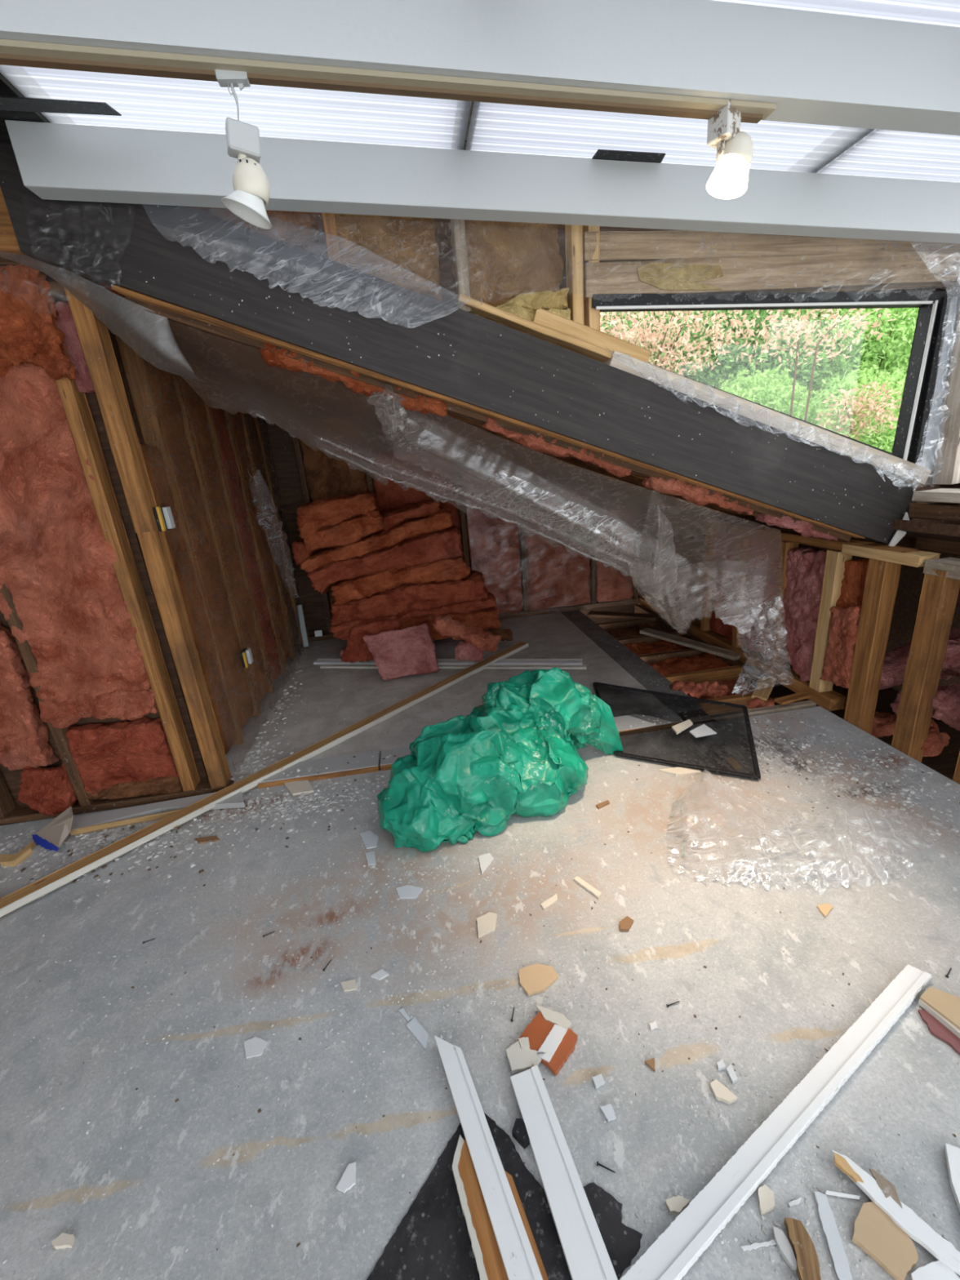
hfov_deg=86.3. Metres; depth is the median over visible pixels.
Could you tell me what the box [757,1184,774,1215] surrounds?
chip
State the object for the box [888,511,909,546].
scrap
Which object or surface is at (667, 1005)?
screw
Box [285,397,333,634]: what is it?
stud
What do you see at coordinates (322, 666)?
trim board
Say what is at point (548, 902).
chip
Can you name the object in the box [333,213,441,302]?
insulation batt
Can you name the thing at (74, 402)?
stud
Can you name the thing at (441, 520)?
insulation batt
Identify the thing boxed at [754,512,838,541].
scrap
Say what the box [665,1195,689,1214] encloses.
chip
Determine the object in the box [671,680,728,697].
roll
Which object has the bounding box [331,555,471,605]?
insulation batt
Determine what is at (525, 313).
roll
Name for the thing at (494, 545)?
insulation batt
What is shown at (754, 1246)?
chip
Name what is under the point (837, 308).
hedge
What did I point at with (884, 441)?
bush
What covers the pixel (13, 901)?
stick
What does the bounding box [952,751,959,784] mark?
stud
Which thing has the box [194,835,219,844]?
chip
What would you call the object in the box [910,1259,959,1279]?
plaster slab
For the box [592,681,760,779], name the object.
screen
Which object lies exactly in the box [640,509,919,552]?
wall plate
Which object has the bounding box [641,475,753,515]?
scrap
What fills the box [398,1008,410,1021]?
chip
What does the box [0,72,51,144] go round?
roof panel
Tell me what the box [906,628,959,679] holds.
roll
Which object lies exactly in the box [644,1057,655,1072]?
chip
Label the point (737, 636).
stud
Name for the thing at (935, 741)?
roll
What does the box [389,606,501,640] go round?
insulation batt
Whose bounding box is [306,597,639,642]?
wall plate
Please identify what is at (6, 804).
stud
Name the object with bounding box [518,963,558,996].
chip
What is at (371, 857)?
chip
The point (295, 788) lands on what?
chip
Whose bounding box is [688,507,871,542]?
roof panel
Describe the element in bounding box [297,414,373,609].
insulation batt
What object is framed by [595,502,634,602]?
insulation batt
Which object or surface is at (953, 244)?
film
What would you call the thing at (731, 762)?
chip
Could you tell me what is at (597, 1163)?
screw
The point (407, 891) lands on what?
chip
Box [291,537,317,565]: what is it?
insulation batt
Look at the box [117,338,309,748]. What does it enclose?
film
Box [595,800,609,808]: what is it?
chip
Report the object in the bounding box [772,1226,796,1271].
chip
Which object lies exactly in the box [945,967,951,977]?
screw
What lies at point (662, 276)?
foam
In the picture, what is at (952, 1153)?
trim board
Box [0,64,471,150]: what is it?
roof panel
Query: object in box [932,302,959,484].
post
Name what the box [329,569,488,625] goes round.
insulation batt
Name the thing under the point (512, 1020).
screw
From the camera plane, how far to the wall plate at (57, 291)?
2.03 m
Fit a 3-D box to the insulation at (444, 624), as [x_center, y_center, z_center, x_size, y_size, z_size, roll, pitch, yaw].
[-0.100,-0.054,3.905,0.519,0.294,0.228,0,19,16]
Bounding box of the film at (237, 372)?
[168,320,790,693]
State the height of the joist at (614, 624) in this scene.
0.222 m
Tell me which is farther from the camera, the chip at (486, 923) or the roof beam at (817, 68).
the chip at (486, 923)
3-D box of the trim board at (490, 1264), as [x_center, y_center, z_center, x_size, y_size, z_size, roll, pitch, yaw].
[0.035,1.250,1.105,0.127,0.020,0.333,-11,19,-18]
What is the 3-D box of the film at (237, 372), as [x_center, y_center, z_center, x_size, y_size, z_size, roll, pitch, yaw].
[0.219,-0.592,2.839,3.258,2.238,0.890,-7,19,-6]
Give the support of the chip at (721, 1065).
on the floor at (98, 1219)
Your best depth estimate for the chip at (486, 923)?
1.83 m
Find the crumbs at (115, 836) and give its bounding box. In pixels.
[0,626,959,1279]
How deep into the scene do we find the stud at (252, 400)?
4.67 m
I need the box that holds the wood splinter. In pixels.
[869,1168,902,1208]
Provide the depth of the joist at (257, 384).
4.82 m
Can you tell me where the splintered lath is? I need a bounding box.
[831,1149,959,1275]
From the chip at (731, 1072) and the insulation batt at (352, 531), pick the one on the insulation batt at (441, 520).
the insulation batt at (352, 531)
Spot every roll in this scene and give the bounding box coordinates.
[454,640,484,661]
[482,628,512,641]
[495,304,570,321]
[496,288,568,311]
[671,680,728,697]
[746,697,765,709]
[871,711,938,737]
[889,683,959,719]
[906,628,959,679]
[920,725,950,756]
[931,690,959,730]
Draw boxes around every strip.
[0,96,121,115]
[0,840,35,867]
[111,284,864,538]
[591,149,665,163]
[813,1191,852,1279]
[825,1190,859,1199]
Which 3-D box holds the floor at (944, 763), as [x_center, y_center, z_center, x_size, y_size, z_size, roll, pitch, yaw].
[3.157,1.431,0.688,1.370,0.040,5.570,-7,19,-6]
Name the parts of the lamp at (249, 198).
stem, lamp shade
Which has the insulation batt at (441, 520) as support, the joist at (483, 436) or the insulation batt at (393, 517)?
the insulation batt at (393, 517)
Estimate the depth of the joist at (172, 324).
2.64 m
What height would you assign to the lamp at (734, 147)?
0.188 m
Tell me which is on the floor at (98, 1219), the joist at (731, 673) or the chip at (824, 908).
the chip at (824, 908)
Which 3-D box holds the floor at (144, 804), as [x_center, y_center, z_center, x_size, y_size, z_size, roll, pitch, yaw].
[-2.099,0.951,2.790,1.400,0.118,0.150,-7,19,-6]
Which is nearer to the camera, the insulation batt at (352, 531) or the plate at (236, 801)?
the plate at (236, 801)
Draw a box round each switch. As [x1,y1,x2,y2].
[162,506,175,528]
[245,648,253,663]
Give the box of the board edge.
[70,808,181,835]
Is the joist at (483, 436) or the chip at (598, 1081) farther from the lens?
the joist at (483, 436)
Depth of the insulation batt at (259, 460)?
4.47 m
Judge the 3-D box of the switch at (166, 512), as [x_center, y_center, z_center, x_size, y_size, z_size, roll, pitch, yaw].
[-1.478,-0.580,2.429,0.022,0.099,0.045,-7,19,-6]
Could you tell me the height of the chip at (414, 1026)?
0.004 m
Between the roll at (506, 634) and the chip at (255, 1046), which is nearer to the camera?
the chip at (255, 1046)
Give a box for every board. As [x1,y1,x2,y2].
[313,658,582,665]
[320,664,586,669]
[434,1035,542,1279]
[452,1134,548,1279]
[510,1065,617,1279]
[620,964,931,1279]
[911,488,959,502]
[915,519,959,555]
[918,986,959,1054]
[944,1142,959,1213]
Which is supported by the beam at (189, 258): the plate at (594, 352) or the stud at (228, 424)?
the plate at (594, 352)
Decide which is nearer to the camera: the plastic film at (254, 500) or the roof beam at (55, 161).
the roof beam at (55, 161)
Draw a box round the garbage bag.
[377,666,622,852]
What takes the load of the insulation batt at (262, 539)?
attached to the wall at (191, 349)
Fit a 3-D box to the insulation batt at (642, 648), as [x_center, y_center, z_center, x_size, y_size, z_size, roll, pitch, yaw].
[1.550,0.151,4.412,0.629,0.247,0.414,-7,19,-6]
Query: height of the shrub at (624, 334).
4.659 m
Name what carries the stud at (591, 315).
on the plate at (544, 317)
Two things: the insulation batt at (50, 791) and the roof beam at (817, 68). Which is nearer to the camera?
the roof beam at (817, 68)
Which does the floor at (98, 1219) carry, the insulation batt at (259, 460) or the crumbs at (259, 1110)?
the crumbs at (259, 1110)
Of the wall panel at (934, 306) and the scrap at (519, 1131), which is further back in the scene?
the wall panel at (934, 306)
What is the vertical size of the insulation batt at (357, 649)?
0.380 m
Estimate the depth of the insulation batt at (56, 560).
2.32 m
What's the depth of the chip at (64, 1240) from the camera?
1.13 m
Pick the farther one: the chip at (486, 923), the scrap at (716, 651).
the scrap at (716, 651)
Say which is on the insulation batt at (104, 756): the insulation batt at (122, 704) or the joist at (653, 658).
the insulation batt at (122, 704)
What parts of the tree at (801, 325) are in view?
stem, stem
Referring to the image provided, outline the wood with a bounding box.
[783,1217,821,1279]
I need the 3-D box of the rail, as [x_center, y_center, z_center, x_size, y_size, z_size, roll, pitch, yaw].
[2.451,-0.216,1.205,0.093,0.073,2.942,-8,19,-8]
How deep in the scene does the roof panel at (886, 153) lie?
1.88 m
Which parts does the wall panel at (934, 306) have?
window header, window header, rail, frame, frame, frame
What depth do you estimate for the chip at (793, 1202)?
1.10 m
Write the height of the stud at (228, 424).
2.280 m
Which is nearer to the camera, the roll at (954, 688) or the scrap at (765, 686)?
the roll at (954, 688)
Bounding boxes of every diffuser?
[221,190,271,229]
[706,153,749,199]
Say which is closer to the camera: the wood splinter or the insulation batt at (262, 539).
the wood splinter
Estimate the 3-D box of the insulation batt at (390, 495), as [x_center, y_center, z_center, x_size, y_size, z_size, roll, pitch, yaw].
[-0.577,-0.993,5.090,0.806,1.716,0.132,-7,19,-6]
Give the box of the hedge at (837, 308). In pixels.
[611,308,914,428]
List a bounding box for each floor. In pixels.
[0,609,959,1279]
[3,804,145,825]
[691,634,942,723]
[877,721,959,780]
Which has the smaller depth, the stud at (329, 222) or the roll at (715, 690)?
the stud at (329, 222)
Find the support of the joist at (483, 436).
attached to the roof panel at (737, 518)
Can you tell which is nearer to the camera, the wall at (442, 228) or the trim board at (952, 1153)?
the trim board at (952, 1153)
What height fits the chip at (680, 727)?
0.012 m
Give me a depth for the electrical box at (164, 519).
2.39 m
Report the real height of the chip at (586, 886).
0.010 m
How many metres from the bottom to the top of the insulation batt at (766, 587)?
0.870 m
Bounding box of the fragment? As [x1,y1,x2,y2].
[505,1004,577,1075]
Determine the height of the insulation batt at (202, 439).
2.215 m
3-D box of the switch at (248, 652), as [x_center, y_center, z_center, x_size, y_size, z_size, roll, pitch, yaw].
[-1.458,0.102,3.235,0.022,0.090,0.045,-7,19,-6]
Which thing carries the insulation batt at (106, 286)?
attached to the roof panel at (737, 518)
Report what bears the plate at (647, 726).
on the floor at (98, 1219)
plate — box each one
[0,776,234,825]
[46,280,67,302]
[71,791,244,835]
[257,750,380,788]
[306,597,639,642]
[380,709,684,770]
[456,293,613,363]
[533,307,651,362]
[637,595,845,711]
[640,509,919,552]
[841,543,940,567]
[922,556,959,580]
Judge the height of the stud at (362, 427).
1.997 m
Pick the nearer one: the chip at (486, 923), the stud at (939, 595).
the chip at (486, 923)
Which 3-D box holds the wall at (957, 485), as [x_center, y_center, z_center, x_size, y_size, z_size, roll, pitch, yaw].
[2.674,-0.154,1.183,0.040,0.400,3.600,-7,19,-6]
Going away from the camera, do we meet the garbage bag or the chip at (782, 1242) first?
the chip at (782, 1242)
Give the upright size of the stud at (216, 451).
2.280 m
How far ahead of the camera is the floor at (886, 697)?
4.01 m
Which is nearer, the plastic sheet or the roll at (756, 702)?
the plastic sheet
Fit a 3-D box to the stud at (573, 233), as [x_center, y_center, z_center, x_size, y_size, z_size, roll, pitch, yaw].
[0.406,-1.549,2.193,0.050,0.481,0.093,-7,19,-6]
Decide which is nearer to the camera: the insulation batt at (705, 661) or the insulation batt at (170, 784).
the insulation batt at (170, 784)
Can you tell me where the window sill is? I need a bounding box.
[604,350,932,484]
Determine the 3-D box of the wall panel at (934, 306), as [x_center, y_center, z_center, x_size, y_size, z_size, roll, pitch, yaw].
[1.395,-1.307,2.406,1.878,1.057,0.128,-7,19,-6]
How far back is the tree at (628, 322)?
8.99 m
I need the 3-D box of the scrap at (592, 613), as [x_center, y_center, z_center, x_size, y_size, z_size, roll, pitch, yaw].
[1.431,-0.251,5.163,0.680,0.028,0.142,5,21,28]
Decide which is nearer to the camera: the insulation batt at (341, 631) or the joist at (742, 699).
the joist at (742, 699)
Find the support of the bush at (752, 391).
on the ground
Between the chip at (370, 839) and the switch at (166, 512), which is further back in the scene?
the switch at (166, 512)
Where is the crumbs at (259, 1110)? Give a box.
[9,655,959,1261]
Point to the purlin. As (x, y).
(473, 102)
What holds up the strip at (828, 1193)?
on the floor at (98, 1219)
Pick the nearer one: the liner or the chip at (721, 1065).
the chip at (721, 1065)
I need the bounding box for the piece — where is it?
[852,1201,918,1279]
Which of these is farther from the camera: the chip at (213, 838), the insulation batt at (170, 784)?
the insulation batt at (170, 784)
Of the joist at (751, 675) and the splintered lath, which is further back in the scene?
the joist at (751, 675)
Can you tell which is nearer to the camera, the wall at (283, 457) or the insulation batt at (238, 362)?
the insulation batt at (238, 362)
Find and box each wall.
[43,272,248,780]
[246,377,728,635]
[311,212,946,309]
[798,543,959,691]
[895,284,959,553]
[937,483,959,558]
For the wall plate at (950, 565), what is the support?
on the stud at (939, 595)
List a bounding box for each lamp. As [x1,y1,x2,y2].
[214,69,271,229]
[706,98,753,199]
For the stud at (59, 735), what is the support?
on the wall plate at (24, 813)
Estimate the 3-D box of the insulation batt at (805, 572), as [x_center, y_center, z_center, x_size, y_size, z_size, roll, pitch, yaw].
[2.075,-0.172,3.295,0.140,0.869,0.418,-7,19,-6]
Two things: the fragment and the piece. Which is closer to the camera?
the piece
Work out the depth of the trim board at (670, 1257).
1.18 m
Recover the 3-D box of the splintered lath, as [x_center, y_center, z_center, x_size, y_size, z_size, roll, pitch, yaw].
[0.869,1.188,1.062,0.045,0.014,0.251,-18,22,-34]
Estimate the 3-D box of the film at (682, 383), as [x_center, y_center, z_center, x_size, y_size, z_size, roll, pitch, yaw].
[1.393,-1.004,2.379,1.656,0.740,0.090,-7,19,-6]
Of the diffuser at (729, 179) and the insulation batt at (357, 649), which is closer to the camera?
the diffuser at (729, 179)
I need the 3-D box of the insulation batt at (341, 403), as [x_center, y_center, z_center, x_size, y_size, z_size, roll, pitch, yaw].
[-0.082,-1.658,4.168,3.465,1.403,0.490,-7,19,-6]
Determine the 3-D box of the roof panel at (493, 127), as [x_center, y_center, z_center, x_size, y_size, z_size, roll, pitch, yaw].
[0.956,-1.011,-0.444,1.350,0.102,5.520,-7,19,-6]
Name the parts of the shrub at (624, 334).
stem, stem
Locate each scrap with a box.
[31,806,73,851]
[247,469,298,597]
[259,342,447,417]
[482,417,631,477]
[511,1118,529,1149]
[586,610,657,620]
[639,627,740,660]
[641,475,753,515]
[751,675,777,701]
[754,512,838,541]
[773,691,811,705]
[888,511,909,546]
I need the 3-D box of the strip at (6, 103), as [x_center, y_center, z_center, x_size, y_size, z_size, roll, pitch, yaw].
[-1.319,-1.558,1.492,0.473,0.063,0.121,-7,19,-6]
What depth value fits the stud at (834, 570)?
3.01 m
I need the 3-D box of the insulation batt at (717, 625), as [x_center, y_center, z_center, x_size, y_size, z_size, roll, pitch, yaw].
[1.957,-0.447,4.049,0.149,0.876,0.396,-7,19,-6]
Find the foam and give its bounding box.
[636,262,724,290]
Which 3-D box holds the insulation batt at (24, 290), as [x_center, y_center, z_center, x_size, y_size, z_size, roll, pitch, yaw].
[-1.848,-1.253,2.025,0.358,0.429,0.153,-7,19,-6]
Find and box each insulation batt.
[0,263,76,380]
[0,327,151,728]
[0,621,59,770]
[17,764,77,815]
[40,688,158,722]
[54,301,94,393]
[57,716,178,795]
[85,776,182,799]
[98,282,755,513]
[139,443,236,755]
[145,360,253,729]
[169,325,747,515]
[178,374,268,702]
[190,206,320,255]
[198,346,704,509]
[202,373,280,681]
[222,382,290,664]
[226,364,669,505]
[240,392,299,648]
[249,377,644,502]
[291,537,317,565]
[296,491,378,539]
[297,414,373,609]
[299,505,453,572]
[302,507,386,552]
[306,524,463,594]
[328,591,497,639]
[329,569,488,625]
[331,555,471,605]
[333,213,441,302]
[371,445,462,551]
[381,499,440,531]
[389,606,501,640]
[450,219,564,347]
[462,465,523,613]
[524,488,591,610]
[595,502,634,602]
[604,622,671,639]
[622,635,691,655]
[648,653,729,675]
[686,678,774,706]
[709,528,742,640]
[741,534,783,655]
[782,547,830,681]
[819,605,862,688]
[835,558,869,608]
[879,627,959,689]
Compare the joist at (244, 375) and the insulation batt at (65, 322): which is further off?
the joist at (244, 375)
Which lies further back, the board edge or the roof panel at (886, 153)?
the board edge
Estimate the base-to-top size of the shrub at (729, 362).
5.446 m
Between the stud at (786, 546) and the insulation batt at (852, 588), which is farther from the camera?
the stud at (786, 546)
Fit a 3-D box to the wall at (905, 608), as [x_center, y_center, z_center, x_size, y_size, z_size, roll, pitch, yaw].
[3.574,0.514,1.874,0.080,1.150,8.250,-7,19,-6]
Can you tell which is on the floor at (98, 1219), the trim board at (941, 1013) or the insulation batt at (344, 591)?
the trim board at (941, 1013)
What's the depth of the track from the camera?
1.23 m
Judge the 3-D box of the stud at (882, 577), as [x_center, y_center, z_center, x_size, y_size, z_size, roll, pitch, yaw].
[2.134,0.142,2.819,0.093,1.190,0.108,-7,19,-6]
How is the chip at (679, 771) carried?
on the floor at (98, 1219)
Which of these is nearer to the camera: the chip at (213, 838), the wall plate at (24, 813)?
the chip at (213, 838)
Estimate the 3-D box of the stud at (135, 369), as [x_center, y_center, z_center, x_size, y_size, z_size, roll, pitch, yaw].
[-1.619,-0.429,2.832,0.093,2.280,0.048,-7,19,-6]
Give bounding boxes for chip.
[51,1232,75,1249]
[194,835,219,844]
[244,1036,267,1058]
[284,780,313,795]
[314,630,322,636]
[336,1161,356,1193]
[340,979,356,991]
[360,830,379,848]
[365,851,376,865]
[370,968,388,980]
[395,884,422,898]
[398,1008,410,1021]
[406,1017,428,1049]
[476,911,497,937]
[478,853,493,874]
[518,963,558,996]
[540,893,557,910]
[573,875,601,898]
[591,1073,604,1088]
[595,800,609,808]
[600,1103,616,1121]
[619,915,633,931]
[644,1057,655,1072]
[649,1021,657,1031]
[657,766,700,775]
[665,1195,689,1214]
[671,719,693,734]
[689,724,716,737]
[696,874,703,882]
[710,1079,737,1104]
[716,1059,725,1071]
[726,756,742,771]
[726,1064,737,1084]
[740,1240,775,1251]
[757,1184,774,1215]
[787,1197,801,1207]
[816,902,833,917]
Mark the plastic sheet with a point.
(149, 335)
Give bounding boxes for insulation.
[124,295,852,542]
[433,614,501,652]
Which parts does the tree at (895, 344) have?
stem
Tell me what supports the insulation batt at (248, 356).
attached to the roof panel at (737, 518)
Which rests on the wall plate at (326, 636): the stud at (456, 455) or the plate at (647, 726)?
the stud at (456, 455)
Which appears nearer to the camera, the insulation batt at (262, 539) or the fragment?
the fragment
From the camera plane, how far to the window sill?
2.40 m
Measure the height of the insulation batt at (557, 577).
1.229 m
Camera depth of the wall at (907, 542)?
2.71 m
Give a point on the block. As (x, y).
(8, 241)
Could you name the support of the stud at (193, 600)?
attached to the wall at (191, 349)
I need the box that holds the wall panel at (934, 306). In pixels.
[582,231,959,462]
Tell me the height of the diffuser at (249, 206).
0.078 m
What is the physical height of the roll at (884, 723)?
0.267 m
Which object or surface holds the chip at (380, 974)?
on the floor at (98, 1219)
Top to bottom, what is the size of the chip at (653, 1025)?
0.006 m
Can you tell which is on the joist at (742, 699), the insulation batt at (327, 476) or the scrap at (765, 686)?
the scrap at (765, 686)
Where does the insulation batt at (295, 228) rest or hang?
attached to the wall at (442, 228)
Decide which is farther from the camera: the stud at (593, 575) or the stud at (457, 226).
the stud at (593, 575)
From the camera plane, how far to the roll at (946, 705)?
2.45 m
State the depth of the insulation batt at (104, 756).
2.65 m
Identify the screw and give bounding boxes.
[510,1006,514,1022]
[596,1161,615,1173]
[666,1000,679,1007]
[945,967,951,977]
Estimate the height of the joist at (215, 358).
1.416 m
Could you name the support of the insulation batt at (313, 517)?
on the insulation batt at (352, 531)
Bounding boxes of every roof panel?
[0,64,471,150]
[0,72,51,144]
[465,0,959,173]
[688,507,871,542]
[815,128,959,182]
[891,519,959,542]
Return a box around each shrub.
[600,310,746,375]
[623,308,839,408]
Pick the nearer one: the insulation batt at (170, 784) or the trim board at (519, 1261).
the trim board at (519, 1261)
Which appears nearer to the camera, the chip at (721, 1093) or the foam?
the chip at (721, 1093)
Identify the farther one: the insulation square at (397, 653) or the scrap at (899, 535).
the insulation square at (397, 653)
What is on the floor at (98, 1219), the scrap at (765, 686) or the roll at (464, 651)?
the roll at (464, 651)
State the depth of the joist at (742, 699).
3.32 m
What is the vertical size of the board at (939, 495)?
0.048 m
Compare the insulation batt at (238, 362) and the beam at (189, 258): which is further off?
the insulation batt at (238, 362)
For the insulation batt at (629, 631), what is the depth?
4.84 m
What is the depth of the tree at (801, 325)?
7.71 m
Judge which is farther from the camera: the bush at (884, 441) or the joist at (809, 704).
the bush at (884, 441)
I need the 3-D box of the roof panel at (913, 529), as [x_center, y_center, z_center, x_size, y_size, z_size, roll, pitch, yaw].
[3.131,0.318,0.309,1.330,0.476,5.540,-7,19,-6]
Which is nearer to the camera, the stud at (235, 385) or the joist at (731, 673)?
the joist at (731, 673)
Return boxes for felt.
[366,1112,642,1279]
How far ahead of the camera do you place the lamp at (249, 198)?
1.24 m
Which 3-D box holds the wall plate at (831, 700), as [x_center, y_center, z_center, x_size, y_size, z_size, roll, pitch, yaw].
[1.954,-0.031,4.344,0.103,0.088,2.720,-7,19,-6]
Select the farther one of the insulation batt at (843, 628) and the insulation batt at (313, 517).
the insulation batt at (313, 517)
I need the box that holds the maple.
[813,381,902,439]
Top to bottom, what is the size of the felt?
0.004 m
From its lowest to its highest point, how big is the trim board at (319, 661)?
0.023 m
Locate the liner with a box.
[915,295,959,471]
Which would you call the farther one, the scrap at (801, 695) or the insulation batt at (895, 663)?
the scrap at (801, 695)
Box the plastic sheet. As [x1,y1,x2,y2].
[0,250,208,384]
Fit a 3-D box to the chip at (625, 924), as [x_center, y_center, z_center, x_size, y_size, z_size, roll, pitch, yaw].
[0.505,0.990,1.783,0.039,0.012,0.063,9,23,37]
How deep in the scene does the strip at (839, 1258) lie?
1.04 m
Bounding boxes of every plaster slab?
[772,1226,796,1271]
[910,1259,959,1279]
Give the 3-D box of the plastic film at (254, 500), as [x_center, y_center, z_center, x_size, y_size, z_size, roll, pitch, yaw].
[-1.539,-0.763,3.905,0.142,1.053,0.620,-7,19,-6]
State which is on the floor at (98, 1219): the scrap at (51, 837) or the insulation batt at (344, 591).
the scrap at (51, 837)
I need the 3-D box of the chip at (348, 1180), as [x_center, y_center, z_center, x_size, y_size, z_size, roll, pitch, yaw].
[-0.305,1.260,1.200,0.037,0.006,0.056,4,21,26]
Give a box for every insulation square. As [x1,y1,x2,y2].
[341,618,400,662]
[363,622,438,680]
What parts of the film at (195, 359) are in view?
metal bracket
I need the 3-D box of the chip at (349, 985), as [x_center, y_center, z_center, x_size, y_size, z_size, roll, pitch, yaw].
[-0.423,1.118,1.653,0.053,0.006,0.036,-8,19,-8]
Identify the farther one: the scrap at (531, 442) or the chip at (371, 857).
the scrap at (531, 442)
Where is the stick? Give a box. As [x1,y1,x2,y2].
[0,641,528,917]
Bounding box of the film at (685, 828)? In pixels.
[666,771,933,894]
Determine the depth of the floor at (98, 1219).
1.60 m
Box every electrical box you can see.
[152,506,175,531]
[239,648,253,667]
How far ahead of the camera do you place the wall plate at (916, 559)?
2.54 m
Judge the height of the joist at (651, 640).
0.222 m
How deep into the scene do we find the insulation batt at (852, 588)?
2.85 m
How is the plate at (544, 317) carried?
on the plate at (594, 352)
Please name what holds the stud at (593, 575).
on the wall plate at (326, 636)
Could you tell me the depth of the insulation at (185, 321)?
2.24 m
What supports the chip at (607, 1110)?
on the floor at (98, 1219)
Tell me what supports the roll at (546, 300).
on the roll at (525, 313)
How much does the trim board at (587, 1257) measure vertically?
0.020 m
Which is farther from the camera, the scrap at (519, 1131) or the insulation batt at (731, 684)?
the insulation batt at (731, 684)
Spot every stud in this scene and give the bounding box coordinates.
[0,582,95,806]
[0,773,15,817]
[46,301,199,791]
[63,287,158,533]
[115,334,244,746]
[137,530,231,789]
[171,373,261,716]
[187,360,274,693]
[205,373,285,674]
[226,382,295,658]
[240,390,302,644]
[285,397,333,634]
[321,213,340,263]
[358,420,374,492]
[449,218,471,312]
[453,450,470,567]
[515,470,529,611]
[564,224,584,324]
[582,225,599,330]
[589,493,596,604]
[631,506,639,598]
[700,528,716,631]
[731,533,749,648]
[768,541,799,668]
[808,549,852,692]
[844,558,901,734]
[891,567,959,763]
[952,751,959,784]
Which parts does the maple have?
stem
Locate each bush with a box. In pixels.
[719,366,819,422]
[792,360,906,453]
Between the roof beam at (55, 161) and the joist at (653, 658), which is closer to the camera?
the roof beam at (55, 161)
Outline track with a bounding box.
[0,39,776,123]
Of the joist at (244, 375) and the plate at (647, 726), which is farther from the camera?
the joist at (244, 375)
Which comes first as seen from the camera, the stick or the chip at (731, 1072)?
the chip at (731, 1072)
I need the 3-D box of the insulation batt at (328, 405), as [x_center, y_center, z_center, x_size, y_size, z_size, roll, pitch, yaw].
[-0.156,-1.821,4.666,3.464,1.388,0.494,-7,19,-6]
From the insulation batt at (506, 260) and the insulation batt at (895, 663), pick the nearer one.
the insulation batt at (506, 260)
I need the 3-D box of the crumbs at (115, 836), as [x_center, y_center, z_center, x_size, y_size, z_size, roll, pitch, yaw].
[-0.064,0.665,2.850,4.822,0.045,4.985,-2,19,9]
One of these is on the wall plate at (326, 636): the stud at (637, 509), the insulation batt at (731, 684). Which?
the stud at (637, 509)
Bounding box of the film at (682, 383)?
[610,353,923,490]
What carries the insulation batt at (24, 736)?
on the insulation batt at (50, 791)
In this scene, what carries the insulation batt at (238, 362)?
attached to the roof panel at (737, 518)
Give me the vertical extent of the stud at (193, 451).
2.280 m
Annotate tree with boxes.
[600,310,733,386]
[709,307,895,421]
[747,307,919,429]
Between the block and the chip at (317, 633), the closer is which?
the block
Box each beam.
[0,0,959,135]
[0,143,915,544]
[4,120,959,243]
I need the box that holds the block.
[0,186,26,264]
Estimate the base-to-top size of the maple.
2.877 m
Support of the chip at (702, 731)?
on the screen
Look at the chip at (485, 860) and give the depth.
2.12 m
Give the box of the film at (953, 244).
[881,242,959,487]
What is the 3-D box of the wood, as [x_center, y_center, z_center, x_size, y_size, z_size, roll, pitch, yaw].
[0.642,1.233,1.006,0.045,0.020,0.131,0,19,14]
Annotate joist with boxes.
[168,321,755,515]
[181,336,722,514]
[213,355,685,509]
[242,373,657,505]
[256,382,633,502]
[596,615,662,629]
[616,630,688,644]
[634,604,765,688]
[637,645,715,663]
[663,664,751,684]
[685,700,816,722]
[695,693,767,715]
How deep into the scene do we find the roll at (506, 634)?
4.52 m
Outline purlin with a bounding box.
[462,101,474,150]
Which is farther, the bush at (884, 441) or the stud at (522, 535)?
the bush at (884, 441)
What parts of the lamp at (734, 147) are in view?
stem, lamp shade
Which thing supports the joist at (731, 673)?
attached to the joist at (751, 675)
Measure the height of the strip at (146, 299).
1.272 m
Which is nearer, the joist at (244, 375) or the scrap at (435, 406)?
the scrap at (435, 406)
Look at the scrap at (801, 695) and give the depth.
3.19 m
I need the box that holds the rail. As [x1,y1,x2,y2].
[907,502,959,521]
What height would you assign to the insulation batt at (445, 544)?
0.513 m
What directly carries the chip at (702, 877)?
on the floor at (98, 1219)
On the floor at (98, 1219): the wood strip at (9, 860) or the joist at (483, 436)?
the wood strip at (9, 860)
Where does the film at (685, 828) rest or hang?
on the floor at (98, 1219)
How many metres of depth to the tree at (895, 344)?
9.39 m
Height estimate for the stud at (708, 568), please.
0.880 m
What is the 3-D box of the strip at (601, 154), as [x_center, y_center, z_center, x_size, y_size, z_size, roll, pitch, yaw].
[0.537,-1.736,1.837,0.262,0.021,0.056,-7,19,-6]

